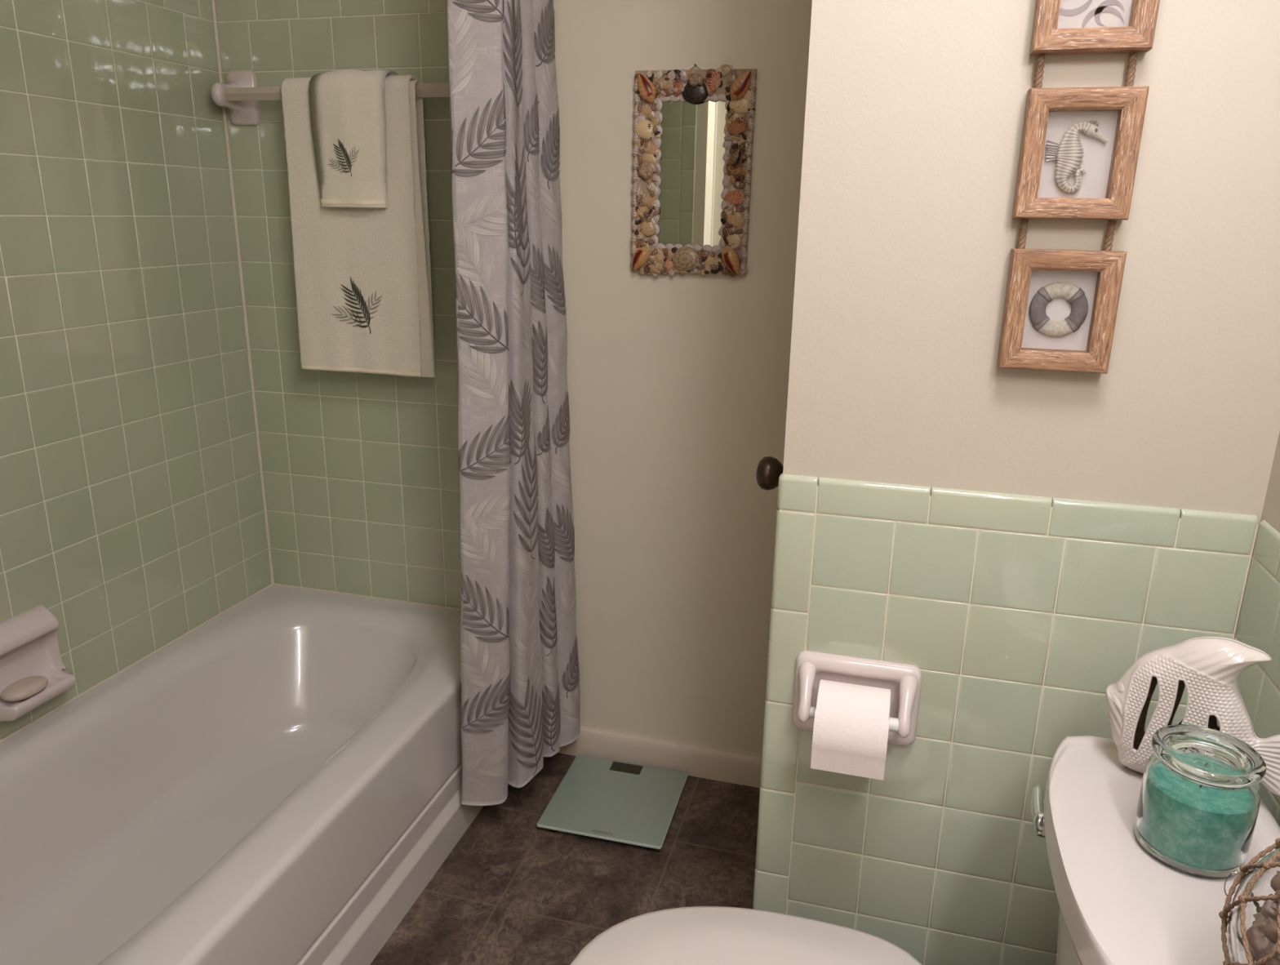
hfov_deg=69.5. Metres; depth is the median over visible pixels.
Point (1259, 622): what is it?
wall
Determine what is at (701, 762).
baseboard
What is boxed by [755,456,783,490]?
door knob
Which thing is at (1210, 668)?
fish
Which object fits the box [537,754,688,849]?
bathroom scale
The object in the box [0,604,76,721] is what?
soap dish
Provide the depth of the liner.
1.79 m
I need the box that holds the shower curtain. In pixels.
[445,0,580,805]
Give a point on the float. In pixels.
(1251, 926)
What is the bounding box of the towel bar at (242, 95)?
[210,70,448,125]
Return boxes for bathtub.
[0,585,484,964]
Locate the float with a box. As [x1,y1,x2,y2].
[1218,838,1279,964]
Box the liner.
[445,0,462,680]
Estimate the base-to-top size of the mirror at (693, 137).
0.433 m
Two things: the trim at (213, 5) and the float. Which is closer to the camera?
the float
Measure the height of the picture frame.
0.514 m
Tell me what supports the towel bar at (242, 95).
attached to the wall at (677, 384)
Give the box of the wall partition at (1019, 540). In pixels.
[752,0,1279,964]
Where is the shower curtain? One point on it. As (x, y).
(521, 694)
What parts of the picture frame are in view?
glass, frame, glass, frame, frame, glass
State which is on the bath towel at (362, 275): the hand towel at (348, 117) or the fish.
the hand towel at (348, 117)
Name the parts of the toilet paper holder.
post, post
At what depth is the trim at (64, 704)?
2.25 m
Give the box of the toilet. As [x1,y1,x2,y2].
[570,734,1279,964]
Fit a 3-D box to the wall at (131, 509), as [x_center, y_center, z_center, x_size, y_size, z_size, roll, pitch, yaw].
[-1.410,-0.168,1.115,0.100,2.400,2.850,5,17,15]
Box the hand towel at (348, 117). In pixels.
[308,68,398,208]
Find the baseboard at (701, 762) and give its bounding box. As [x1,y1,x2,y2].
[557,726,761,787]
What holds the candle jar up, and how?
on the toilet
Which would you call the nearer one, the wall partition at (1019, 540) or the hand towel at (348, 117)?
the wall partition at (1019, 540)
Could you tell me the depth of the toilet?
1.01 m
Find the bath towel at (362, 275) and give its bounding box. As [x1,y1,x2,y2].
[280,74,435,377]
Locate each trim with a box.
[0,582,460,742]
[210,0,274,584]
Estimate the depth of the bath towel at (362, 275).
2.11 m
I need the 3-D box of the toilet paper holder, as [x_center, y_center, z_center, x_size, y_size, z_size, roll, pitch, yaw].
[0.309,0.328,1.330,0.180,0.128,0.078,5,17,15]
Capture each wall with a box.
[0,0,271,739]
[214,0,812,755]
[1217,431,1279,826]
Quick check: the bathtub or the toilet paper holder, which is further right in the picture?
the toilet paper holder
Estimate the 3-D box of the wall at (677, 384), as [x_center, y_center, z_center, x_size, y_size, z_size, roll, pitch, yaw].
[0.017,-0.434,2.110,2.300,2.400,0.100,5,17,15]
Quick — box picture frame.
[996,0,1159,373]
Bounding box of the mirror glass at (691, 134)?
[657,99,726,247]
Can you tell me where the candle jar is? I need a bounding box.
[1134,724,1266,879]
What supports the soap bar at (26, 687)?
in the soap dish
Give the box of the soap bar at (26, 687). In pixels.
[0,675,48,702]
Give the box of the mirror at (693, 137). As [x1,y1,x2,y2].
[630,63,756,276]
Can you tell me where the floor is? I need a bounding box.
[369,752,759,964]
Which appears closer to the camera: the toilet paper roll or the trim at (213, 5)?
the toilet paper roll
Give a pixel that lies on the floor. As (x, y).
(512, 890)
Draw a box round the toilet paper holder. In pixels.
[791,650,922,746]
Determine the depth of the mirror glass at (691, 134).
1.96 m
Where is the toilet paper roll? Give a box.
[810,679,890,780]
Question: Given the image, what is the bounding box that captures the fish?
[1105,636,1279,796]
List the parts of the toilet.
seat lid, lever handle, flush lever, tank, tank lid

